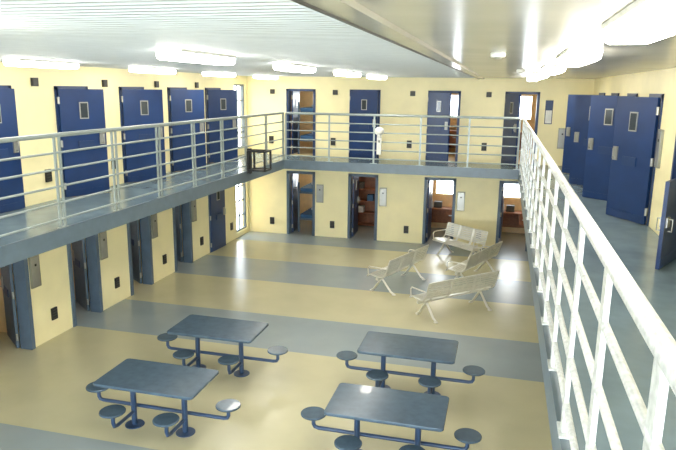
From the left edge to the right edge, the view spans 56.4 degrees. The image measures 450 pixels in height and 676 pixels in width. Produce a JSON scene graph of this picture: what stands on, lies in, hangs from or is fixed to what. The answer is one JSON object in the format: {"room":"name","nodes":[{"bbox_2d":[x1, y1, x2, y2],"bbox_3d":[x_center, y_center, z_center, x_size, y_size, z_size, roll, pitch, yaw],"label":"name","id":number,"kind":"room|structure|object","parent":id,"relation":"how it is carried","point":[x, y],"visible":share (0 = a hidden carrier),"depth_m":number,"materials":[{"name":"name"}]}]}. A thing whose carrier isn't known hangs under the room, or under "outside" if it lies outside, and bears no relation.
{"room":"prison interior","nodes":[
{"label":"prison interior","id":0,"kind":"room"},
{"bbox_2d":[0,205,182,333],"bbox_3d":[-6.786,-0.104,9.907,2.200,4.850,18.750,4,13,14],"label":"wall","id":1,"kind":"structure","parent":0,"point":[3,328],"depth_m":11.68,"materials":[{"name":"paint"}]},
{"bbox_2d":[0,62,249,346],"bbox_3d":[-5.417,-0.191,10.393,0.200,4.850,20.200,4,13,14],"label":"wall","id":2,"kind":"structure","parent":0,"point":[35,105],"depth_m":12.46,"materials":[{"name":"beige paint"}]},
{"bbox_2d":[0,264,19,347],"bbox_3d":[-5.799,1.139,11.081,0.177,1.930,0.806,-9,15,-37],"label":"door","id":3,"kind":"structure","parent":2,"relation":"in","point":[7,285],"depth_m":11.00,"materials":[{"name":"metal"}]},
{"bbox_2d":[0,89,24,212],"bbox_3d":[-5.319,-1.143,9.834,0.177,1.930,0.886,4,13,16],"label":"door","id":4,"kind":"structure","parent":2,"relation":"in","point":[8,114],"depth_m":10.04,"materials":[{"name":"blue paint"}]},
{"bbox_2d":[30,78,38,85],"bbox_3d":[-5.091,-2.401,10.577,0.046,0.140,0.140,4,13,14],"label":"wall speaker","id":5,"kind":"object","parent":2,"relation":"attached to","point":[34,81],"visible":1,"depth_m":10.54,"materials":[{"name":"black paint"}]},
{"bbox_2d":[28,254,41,288],"bbox_3d":[-5.230,0.805,10.883,0.047,0.560,0.220,4,13,14],"label":"control panel","id":6,"kind":"object","parent":2,"relation":"attached to","point":[34,264],"visible":0.9,"depth_m":10.85,"materials":[{"name":"metal"}]},
{"bbox_2d":[45,169,51,181],"bbox_3d":[-5.078,-0.867,11.057,0.036,0.220,0.140,4,13,14],"label":"air vent","id":7,"kind":"object","parent":2,"relation":"in","point":[48,175],"visible":0.86,"depth_m":11.03,"materials":[{"name":"black metal"}]},
{"bbox_2d":[51,306,57,319],"bbox_3d":[-5.148,1.606,11.443,0.036,0.220,0.140,4,13,14],"label":"air vent","id":8,"kind":"object","parent":2,"relation":"in","point":[54,312],"visible":1,"depth_m":11.42,"materials":[{"name":"black metal"}]},
{"bbox_2d":[71,239,89,310],"bbox_3d":[-5.304,0.747,12.926,0.177,1.930,0.806,-9,15,-37],"label":"door","id":9,"kind":"structure","parent":2,"relation":"in","point":[78,247],"depth_m":12.88,"materials":[{"name":"metal"}]},
{"bbox_2d":[57,89,109,196],"bbox_3d":[-4.678,-1.517,11.602,0.177,1.930,0.886,11,16,38],"label":"door","id":10,"kind":"structure","parent":2,"relation":"in","point":[79,109],"depth_m":11.56,"materials":[{"name":"blue paint"}]},
{"bbox_2d":[98,231,107,259],"bbox_3d":[-4.736,0.413,12.728,0.047,0.560,0.220,4,13,14],"label":"control panel","id":11,"kind":"object","parent":2,"relation":"attached to","point":[103,249],"visible":0.9,"depth_m":12.69,"materials":[{"name":"metal"}]},
{"bbox_2d":[101,80,107,86],"bbox_3d":[-4.597,-2.793,12.422,0.046,0.140,0.140,4,13,14],"label":"wall speaker","id":12,"kind":"object","parent":2,"relation":"attached to","point":[104,82],"visible":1,"depth_m":12.39,"materials":[{"name":"black paint"}]},
{"bbox_2d":[0,85,220,349],"bbox_3d":[-5.488,0.045,10.146,0.235,4.490,16.520,4,13,14],"label":"trim","id":13,"kind":"structure","parent":2,"relation":"attached to","point":[20,268],"depth_m":12.73,"materials":[{"name":"grey metal"}]},
{"bbox_2d":[114,277,119,288],"bbox_3d":[-4.654,1.214,13.288,0.036,0.220,0.140,4,13,14],"label":"air vent","id":14,"kind":"object","parent":2,"relation":"in","point":[117,279],"visible":1,"depth_m":13.27,"materials":[{"name":"black metal"}]},
{"bbox_2d":[130,220,141,283],"bbox_3d":[-4.810,0.355,14.772,0.177,1.930,0.806,-9,15,-37],"label":"door","id":15,"kind":"structure","parent":2,"relation":"in","point":[134,226],"depth_m":14.64,"materials":[{"name":"metal"}]},
{"bbox_2d":[121,89,165,182],"bbox_3d":[-4.123,-1.895,13.387,0.886,1.930,0.177,-9,15,-37],"label":"door","id":16,"kind":"structure","parent":2,"relation":"in","point":[140,106],"depth_m":13.34,"materials":[{"name":"blue paint"}]},
{"bbox_2d":[151,213,157,238],"bbox_3d":[-4.242,0.021,14.573,0.047,0.560,0.220,4,13,14],"label":"control panel","id":17,"kind":"object","parent":2,"relation":"attached to","point":[154,226],"visible":0.93,"depth_m":14.53,"materials":[{"name":"metal"}]},
{"bbox_2d":[154,81,158,87],"bbox_3d":[-4.103,-3.185,14.267,0.046,0.140,0.140,4,13,14],"label":"wall speaker","id":18,"kind":"object","parent":2,"relation":"attached to","point":[156,83],"visible":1,"depth_m":14.21,"materials":[{"name":"black paint"}]},
{"bbox_2d":[162,254,166,263],"bbox_3d":[-4.160,0.822,15.133,0.036,0.220,0.140,4,13,14],"label":"air vent","id":19,"kind":"object","parent":2,"relation":"in","point":[164,256],"visible":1,"depth_m":15.11,"materials":[{"name":"black metal"}]},
{"bbox_2d":[175,205,182,261],"bbox_3d":[-4.316,-0.037,16.617,0.177,1.930,0.806,-9,15,-37],"label":"door","id":20,"kind":"structure","parent":2,"relation":"in","point":[177,208],"depth_m":16.43,"materials":[{"name":"metal"}]},
{"bbox_2d":[169,89,205,170],"bbox_3d":[-3.628,-2.287,15.232,0.886,1.930,0.177,-9,15,-37],"label":"door","id":21,"kind":"structure","parent":2,"relation":"in","point":[185,105],"depth_m":15.18,"materials":[{"name":"blue paint"}]},
{"bbox_2d":[191,200,196,221],"bbox_3d":[-3.748,-0.370,16.418,0.047,0.560,0.220,4,13,14],"label":"control panel","id":22,"kind":"object","parent":2,"relation":"attached to","point":[193,203],"visible":0.93,"depth_m":16.37,"materials":[{"name":"metal"}]},
{"bbox_2d":[200,236,203,245],"bbox_3d":[-3.665,0.430,16.978,0.036,0.220,0.140,4,13,14],"label":"air vent","id":23,"kind":"object","parent":2,"relation":"in","point":[201,238],"visible":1,"depth_m":16.94,"materials":[{"name":"black metal"}]},
{"bbox_2d":[209,190,225,251],"bbox_3d":[-3.398,-0.269,17.748,0.177,1.930,0.886,4,13,16],"label":"door","id":24,"kind":"structure","parent":2,"relation":"in","point":[217,200],"depth_m":17.74,"materials":[{"name":"blue paint"}]},
{"bbox_2d":[206,90,237,162],"bbox_3d":[-3.134,-2.679,17.077,0.886,1.930,0.177,-9,15,-37],"label":"door","id":25,"kind":"structure","parent":2,"relation":"in","point":[220,103],"depth_m":17.03,"materials":[{"name":"blue paint"}]},
{"bbox_2d":[234,84,243,147],"bbox_3d":[-3.028,-3.262,18.956,0.080,1.900,0.850,4,13,14],"label":"window","id":26,"kind":"structure","parent":2,"relation":"in","point":[236,85],"depth_m":19.19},
{"bbox_2d":[236,183,245,231],"bbox_3d":[-3.061,-0.745,19.499,0.080,1.850,0.850,4,13,14],"label":"window","id":27,"kind":"structure","parent":2,"relation":"in","point":[242,184],"depth_m":19.79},
{"bbox_2d":[0,212,552,449],"bbox_3d":[-0.237,2.390,10.716,15.400,0.200,23.200,4,13,14],"label":"floor","id":28,"kind":"structure","parent":0,"point":[316,300],"depth_m":11.01,"materials":[{"name":"tile"}]},
{"bbox_2d":[86,358,240,437],"bbox_3d":[-2.421,2.395,8.299,2.270,0.755,1.045,4,13,14],"label":"dining table","id":29,"kind":"object","parent":28,"relation":"on","point":[134,376],"visible":1,"depth_m":8.28,"materials":[{"name":"blue metal"}]},
{"bbox_2d":[157,314,287,376],"bbox_3d":[-1.943,2.023,10.047,2.270,0.755,1.045,4,13,14],"label":"dining table","id":30,"kind":"object","parent":28,"relation":"on","point":[197,326],"visible":0.98,"depth_m":10.03,"materials":[{"name":"blue metal"}]},
{"bbox_2d":[298,182,311,231],"bbox_3d":[-0.622,-0.731,20.884,0.850,1.600,1.950,4,13,14],"label":"bunk bed","id":31,"kind":"object","parent":28,"relation":"on","point":[307,189],"visible":0.23,"depth_m":20.10,"materials":[{"name":"blue metal"}]},
{"bbox_2d":[358,177,375,225],"bbox_3d":[0.981,-0.802,21.073,0.800,1.700,0.400,4,13,14],"label":"storage shelf","id":32,"kind":"object","parent":28,"relation":"on","point":[366,205],"visible":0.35,"depth_m":21.17,"materials":[{"name":"brown laminate"}]},
{"bbox_2d":[301,383,481,449],"bbox_3d":[0.576,2.574,7.650,2.270,0.755,1.045,4,13,14],"label":"dining table","id":33,"kind":"object","parent":28,"relation":"on","point":[424,411],"visible":1,"depth_m":7.63,"materials":[{"name":"blue metal"}]},
{"bbox_2d":[367,244,428,295],"bbox_3d":[1.431,1.001,14.772,0.668,0.846,1.928,9,15,34],"label":"bench","id":34,"kind":"object","parent":28,"relation":"on","point":[401,263],"visible":1,"depth_m":14.42,"materials":[{"name":"silver metal"}]},
{"bbox_2d":[336,331,484,394],"bbox_3d":[1.028,2.199,9.415,2.270,0.755,1.045,4,13,14],"label":"dining table","id":35,"kind":"object","parent":28,"relation":"on","point":[433,350],"visible":0.88,"depth_m":9.39,"materials":[{"name":"blue metal"}]},
{"bbox_2d":[431,201,451,222],"bbox_3d":[3.437,-0.294,20.618,0.900,0.960,0.520,4,13,14],"label":"desk","id":36,"kind":"object","parent":28,"relation":"on","point":[440,214],"visible":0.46,"depth_m":20.81,"materials":[{"name":"brown laminate"}]},
{"bbox_2d":[410,270,499,323],"bbox_3d":[2.416,1.397,12.996,1.928,0.846,0.668,-7,14,-31],"label":"bench","id":37,"kind":"object","parent":28,"relation":"on","point":[476,279],"visible":1,"depth_m":12.76,"materials":[{"name":"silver metal"}]},
{"bbox_2d":[432,222,487,263],"bbox_3d":[3.327,0.489,17.256,0.668,0.846,1.528,-8,15,-35],"label":"bench","id":38,"kind":"object","parent":28,"relation":"on","point":[472,234],"visible":0.88,"depth_m":17.28,"materials":[{"name":"silver metal"}]},
{"bbox_2d":[445,241,502,284],"bbox_3d":[3.316,0.921,15.254,0.668,0.846,1.928,10,15,36],"label":"bench","id":39,"kind":"object","parent":28,"relation":"on","point":[481,256],"visible":0.89,"depth_m":14.97,"materials":[{"name":"silver metal"}]},
{"bbox_2d":[502,205,523,227],"bbox_3d":[5.642,-0.144,20.059,0.900,0.960,0.520,4,13,14],"label":"desk","id":40,"kind":"object","parent":28,"relation":"on","point":[513,218],"visible":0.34,"depth_m":20.27,"materials":[{"name":"brown laminate"}]},
{"bbox_2d":[0,0,675,78],"bbox_3d":[-0.173,-2.546,9.651,15.400,0.200,23.200,4,13,14],"label":"ceiling","id":41,"kind":"structure","parent":0,"point":[119,34],"depth_m":4.30,"materials":[{"name":"white paint"}]},
{"bbox_2d":[2,58,78,68],"bbox_3d":[-4.256,-2.326,9.101,0.280,0.100,1.250,4,13,14],"label":"fluorescent light","id":42,"kind":"object","parent":41,"relation":"attached to","point":[20,62],"visible":1,"depth_m":8.85,"materials":[{"name":"white paint"}]},
{"bbox_2d":[128,66,176,73],"bbox_3d":[-3.495,-2.929,11.939,0.280,0.100,1.250,4,13,14],"label":"fluorescent light","id":43,"kind":"object","parent":41,"relation":"attached to","point":[131,68],"visible":0.97,"depth_m":11.66,"materials":[{"name":"white paint"}]},
{"bbox_2d":[155,49,235,64],"bbox_3d":[-1.436,-1.731,6.516,0.280,0.100,1.250,4,13,14],"label":"fluorescent light","id":44,"kind":"object","parent":41,"relation":"attached to","point":[182,55],"visible":1,"depth_m":6.19,"materials":[{"name":"white paint"}]},
{"bbox_2d":[202,71,235,76],"bbox_3d":[-2.760,-3.512,14.683,0.280,0.100,1.250,4,13,14],"label":"fluorescent light","id":45,"kind":"object","parent":41,"relation":"attached to","point":[204,73],"visible":0.97,"depth_m":14.36,"materials":[{"name":"white paint"}]},
{"bbox_2d":[253,75,278,78],"bbox_3d":[-2.000,-4.115,17.522,0.280,0.100,1.250,4,13,14],"label":"fluorescent light","id":46,"kind":"object","parent":41,"relation":"attached to","point":[254,76],"visible":0.94,"depth_m":17.15,"materials":[{"name":"white paint"}]},
{"bbox_2d":[272,63,315,72],"bbox_3d":[-0.637,-2.365,9.497,0.280,0.100,1.250,4,13,14],"label":"fluorescent light","id":47,"kind":"object","parent":41,"relation":"attached to","point":[292,67],"visible":0.94,"depth_m":9.07,"materials":[{"name":"white paint"}]},
{"bbox_2d":[333,70,361,76],"bbox_3d":[0.199,-3.028,12.620,0.280,0.100,1.250,4,13,14],"label":"fluorescent light","id":48,"kind":"object","parent":41,"relation":"attached to","point":[346,73],"visible":1,"depth_m":12.07,"materials":[{"name":"white paint"}]},
{"bbox_2d":[366,74,386,79],"bbox_3d":[0.959,-3.631,15.458,0.280,0.100,1.250,4,13,14],"label":"fluorescent light","id":49,"kind":"object","parent":41,"relation":"attached to","point":[369,76],"visible":1,"depth_m":14.89,"materials":[{"name":"white paint"}]},
{"bbox_2d":[291,0,484,78],"bbox_3d":[1.459,-2.071,8.047,0.155,0.070,20.000,4,13,14],"label":"trim","id":50,"kind":"structure","parent":41,"relation":"attached to","point":[350,12],"depth_m":3.28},
{"bbox_2d":[490,52,505,58],"bbox_3d":[1.479,-1.565,5.824,0.140,0.060,0.140,4,13,14],"label":"ceiling light","id":51,"kind":"object","parent":41,"relation":"attached to","point":[496,55],"visible":0.98,"depth_m":5.77,"materials":[{"name":"white paint"}]},
{"bbox_2d":[516,69,524,72],"bbox_3d":[2.986,-2.510,10.292,0.140,0.060,0.140,4,13,14],"label":"fluorescent light","id":52,"kind":"object","parent":41,"relation":"attached to","point":[517,70],"visible":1,"depth_m":10.24,"materials":[{"name":"white paint"}]},
{"bbox_2d":[527,76,539,80],"bbox_3d":[4.690,-3.509,15.119,0.280,0.100,1.250,4,13,14],"label":"fluorescent light","id":53,"kind":"object","parent":41,"relation":"attached to","point":[529,78],"visible":0.67,"depth_m":14.55,"materials":[{"name":"white paint"}]},
{"bbox_2d":[532,72,548,78],"bbox_3d":[3.854,-2.846,11.996,0.280,0.100,1.250,4,13,14],"label":"fluorescent light","id":54,"kind":"object","parent":41,"relation":"attached to","point":[535,75],"visible":0.76,"depth_m":11.42,"materials":[{"name":"white paint"}]},
{"bbox_2d":[540,65,565,74],"bbox_3d":[3.017,-2.182,8.874,0.280,0.100,1.250,4,13,14],"label":"fluorescent light","id":55,"kind":"object","parent":41,"relation":"attached to","point":[545,69],"visible":0.94,"depth_m":8.30,"materials":[{"name":"white paint"}]},
{"bbox_2d":[556,48,603,66],"bbox_3d":[2.181,-1.519,5.751,0.280,0.100,1.250,4,13,14],"label":"fluorescent light","id":56,"kind":"object","parent":41,"relation":"attached to","point":[569,57],"visible":1,"depth_m":5.18,"materials":[{"name":"white paint"}]},
{"bbox_2d":[600,0,675,44],"bbox_3d":[1.370,-0.876,2.723,0.280,0.100,1.250,4,13,14],"label":"fluorescent light","id":57,"kind":"object","parent":41,"relation":"attached to","point":[642,21],"visible":1,"depth_m":2.57,"materials":[{"name":"white paint"}]},
{"bbox_2d":[0,153,675,449],"bbox_3d":[-0.533,0.181,9.059,9.942,0.250,19.992,4,13,14],"label":"walkway","id":58,"kind":"object","parent":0,"point":[635,244],"visible":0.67,"depth_m":8.39,"materials":[{"name":"paint"}]},
{"bbox_2d":[0,112,284,237],"bbox_3d":[-3.552,-0.884,10.059,0.064,1.332,16.130,4,13,14],"label":"guard rail","id":59,"kind":"object","parent":58,"relation":"on","point":[53,136],"visible":0.98,"depth_m":10.16,"materials":[{"name":"grey metal"}]},
{"bbox_2d":[247,148,271,173],"bbox_3d":[-1.913,-1.523,15.090,0.520,0.600,0.440,4,13,14],"label":"bracket","id":60,"kind":"object","parent":59,"relation":"attached to","point":[250,151],"visible":1,"depth_m":15.08,"materials":[{"name":"black metal"}]},
{"bbox_2d":[283,112,520,169],"bbox_3d":[1.574,-2.276,16.818,6.440,1.332,0.064,4,13,14],"label":"guard rail","id":61,"kind":"object","parent":58,"relation":"on","point":[286,113],"visible":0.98,"depth_m":16.73,"materials":[{"name":"grey metal"}]},
{"bbox_2d":[375,127,383,154],"bbox_3d":[1.095,-2.245,16.773,0.260,0.737,0.260,4,13,14],"label":"beacon","id":62,"kind":"object","parent":61,"relation":"attached to","point":[379,131],"visible":1,"depth_m":16.74,"materials":[{"name":"white paint"}]},
{"bbox_2d":[519,117,675,449],"bbox_3d":[2.653,-0.464,8.486,0.068,1.334,16.130,4,13,14],"label":"guard rail","id":63,"kind":"object","parent":58,"relation":"on","point":[659,340],"visible":1,"depth_m":2.99,"materials":[{"name":"white metal"}]},
{"bbox_2d":[291,148,531,163],"bbox_3d":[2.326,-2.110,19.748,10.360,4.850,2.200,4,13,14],"label":"floor","id":64,"kind":"structure","parent":0,"point":[303,151],"depth_m":19.84,"materials":[{"name":"paint"}]},
{"bbox_2d":[298,102,312,153],"bbox_3d":[-0.591,-3.175,20.356,0.850,1.600,1.950,4,13,14],"label":"bunk bed","id":65,"kind":"object","parent":64,"relation":"on","point":[304,109],"visible":0.24,"depth_m":19.56,"materials":[{"name":"blue metal"}]},
{"bbox_2d":[449,130,456,147],"bbox_3d":[3.469,-2.737,20.091,0.900,0.960,0.520,4,13,14],"label":"desk","id":66,"kind":"object","parent":64,"relation":"on","point":[452,139],"visible":0.22,"depth_m":19.82,"materials":[{"name":"brown laminate"}]},
{"bbox_2d":[517,131,532,149],"bbox_3d":[5.674,-2.588,19.532,0.900,0.960,0.520,4,13,14],"label":"desk","id":67,"kind":"object","parent":64,"relation":"on","point":[518,131],"visible":0.11,"depth_m":19.71,"materials":[{"name":"brown laminate"}]},
{"bbox_2d":[291,91,536,232],"bbox_3d":[2.635,-2.351,20.882,10.350,4.850,0.200,4,13,14],"label":"wall","id":68,"kind":"structure","parent":0,"point":[306,97],"depth_m":21.06,"materials":[{"name":"paint"}]},
{"bbox_2d":[247,76,594,247],"bbox_3d":[2.027,-1.869,18.611,9.950,4.850,0.200,4,13,14],"label":"wall","id":69,"kind":"structure","parent":0,"point":[405,192],"depth_m":18.56,"materials":[{"name":"beige paint"}]},
{"bbox_2d":[292,174,297,231],"bbox_3d":[-1.387,-0.802,20.338,0.177,1.930,0.886,2,12,7],"label":"door","id":70,"kind":"structure","parent":69,"relation":"in","point":[294,176],"depth_m":20.22,"materials":[{"name":"blue paint"}]},
{"bbox_2d":[291,91,300,153],"bbox_3d":[-1.334,-3.245,19.807,0.177,1.930,0.886,3,12,10],"label":"door","id":71,"kind":"structure","parent":69,"relation":"in","point":[295,95],"depth_m":19.63,"materials":[{"name":"blue paint"}]},
{"bbox_2d":[316,184,323,202],"bbox_3d":[-0.558,-0.965,19.363,0.220,0.560,0.047,4,13,14],"label":"control panel","id":72,"kind":"object","parent":69,"relation":"attached to","point":[319,188],"visible":1,"depth_m":19.35,"materials":[{"name":"metal"}]},
{"bbox_2d":[352,176,359,235],"bbox_3d":[0.547,-0.672,19.850,0.177,1.930,0.886,3,12,11],"label":"door","id":73,"kind":"structure","parent":69,"relation":"in","point":[355,195],"depth_m":19.70,"materials":[{"name":"blue paint"}]},
{"bbox_2d":[349,91,377,157],"bbox_3d":[0.737,-2.937,18.505,0.886,1.930,0.177,6,13,22],"label":"door","id":74,"kind":"structure","parent":69,"relation":"in","point":[361,102],"depth_m":18.47,"materials":[{"name":"blue paint"}]},
{"bbox_2d":[379,188,386,206],"bbox_3d":[1.348,-0.836,18.880,0.220,0.560,0.047,4,13,14],"label":"control panel","id":75,"kind":"object","parent":69,"relation":"attached to","point":[382,191],"visible":1,"depth_m":18.86,"materials":[{"name":"metal"}]},
{"bbox_2d":[404,226,408,232],"bbox_3d":[2.043,0.140,18.907,0.140,0.220,0.036,4,13,14],"label":"air vent","id":76,"kind":"object","parent":69,"relation":"in","point":[406,228],"visible":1,"depth_m":18.89,"materials":[{"name":"black metal"}]},
{"bbox_2d":[286,89,539,250],"bbox_3d":[1.979,-1.694,18.653,7.320,4.490,0.235,4,13,14],"label":"trim","id":77,"kind":"structure","parent":69,"relation":"attached to","point":[288,91],"depth_m":18.86,"materials":[{"name":"grey metal"}]},
{"bbox_2d":[426,180,433,241],"bbox_3d":[2.800,-0.519,19.279,0.177,1.930,0.886,4,13,15],"label":"door","id":78,"kind":"structure","parent":69,"relation":"in","point":[430,205],"depth_m":19.11,"materials":[{"name":"blue paint"}]},
{"bbox_2d":[426,92,451,162],"bbox_3d":[2.817,-2.750,17.765,0.177,1.930,0.886,-8,15,-35],"label":"door","id":79,"kind":"structure","parent":69,"relation":"in","point":[438,103],"depth_m":17.71,"materials":[{"name":"blue paint"}]},
{"bbox_2d":[457,192,464,210],"bbox_3d":[3.573,-0.685,18.316,0.220,0.560,0.047,4,13,14],"label":"control panel","id":80,"kind":"object","parent":69,"relation":"attached to","point":[460,195],"visible":1,"depth_m":18.30,"materials":[{"name":"metal"}]},
{"bbox_2d":[481,143,486,150],"bbox_3d":[4.136,-2.213,17.846,0.140,0.220,0.036,4,13,14],"label":"air vent","id":81,"kind":"object","parent":69,"relation":"in","point":[483,148],"visible":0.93,"depth_m":17.83,"materials":[{"name":"black metal"}]},
{"bbox_2d":[498,184,505,241],"bbox_3d":[4.874,-0.379,18.753,0.177,1.930,0.886,5,13,17],"label":"door","id":82,"kind":"structure","parent":69,"relation":"in","point":[502,210],"depth_m":18.49,"materials":[{"name":"blue paint"}]},
{"bbox_2d":[501,93,520,166],"bbox_3d":[4.704,-2.598,17.173,0.177,1.930,0.886,-1,12,-9],"label":"door","id":83,"kind":"structure","parent":69,"relation":"in","point":[512,101],"depth_m":17.09,"materials":[{"name":"blue paint"}]},
{"bbox_2d":[544,100,553,123],"bbox_3d":[5.766,-3.083,17.235,0.200,0.640,0.016,4,13,14],"label":"notice board","id":84,"kind":"object","parent":69,"relation":"attached to","point":[549,103],"visible":1,"depth_m":17.23,"materials":[{"name":"white paper"}]},
{"bbox_2d":[557,128,564,148],"bbox_3d":[6.141,-2.370,17.270,0.220,0.560,0.047,4,13,14],"label":"control panel","id":85,"kind":"object","parent":69,"relation":"attached to","point":[561,131],"visible":0.76,"depth_m":17.26,"materials":[{"name":"metal"}]},
{"bbox_2d":[593,68,675,234],"bbox_3d":[4.401,0.474,7.905,0.200,4.850,20.200,4,13,14],"label":"wall","id":86,"kind":"structure","parent":0,"point":[663,81],"depth_m":9.34,"materials":[{"name":"beige paint"}]},
{"bbox_2d":[562,94,576,173],"bbox_3d":[5.959,-2.194,15.379,0.177,1.930,0.886,-10,16,-40],"label":"door","id":87,"kind":"structure","parent":86,"relation":"in","point":[571,105],"depth_m":15.60,"materials":[{"name":"blue paint"}]},
{"bbox_2d":[569,95,611,184],"bbox_3d":[5.464,-1.802,13.534,0.177,1.930,0.886,-10,16,-40],"label":"door","id":88,"kind":"structure","parent":86,"relation":"in","point":[583,102],"depth_m":13.71,"materials":[{"name":"blue paint"}]},
{"bbox_2d":[582,96,634,200],"bbox_3d":[5.023,-1.418,11.727,0.177,1.930,0.886,-7,14,-32],"label":"door","id":89,"kind":"structure","parent":86,"relation":"in","point":[602,117],"depth_m":11.84,"materials":[{"name":"blue paint"}]},
{"bbox_2d":[606,96,660,224],"bbox_3d":[4.634,-1.035,9.929,0.177,1.930,0.886,-3,13,-16],"label":"door","id":90,"kind":"structure","parent":86,"relation":"in","point":[636,120],"depth_m":9.88,"materials":[{"name":"blue paint"}]},
{"bbox_2d":[599,93,675,225],"bbox_3d":[4.493,0.569,8.323,0.235,4.490,16.520,4,13,14],"label":"trim","id":91,"kind":"structure","parent":86,"relation":"attached to","point":[673,170],"depth_m":9.54,"materials":[{"name":"grey metal"}]},
{"bbox_2d":[654,129,664,167],"bbox_3d":[4.732,-1.127,9.294,0.047,0.560,0.220,4,13,14],"label":"control panel","id":92,"kind":"object","parent":86,"relation":"attached to","point":[660,137],"visible":1,"depth_m":9.23,"materials":[{"name":"metal"}]},
{"bbox_2d":[655,178,675,269],"bbox_3d":[3.981,-0.051,7.491,0.177,1.020,0.866,11,16,40],"label":"door","id":93,"kind":"structure","parent":86,"relation":"in","point":[666,250],"depth_m":7.26,"materials":[{"name":"blue paint"}]}
]}

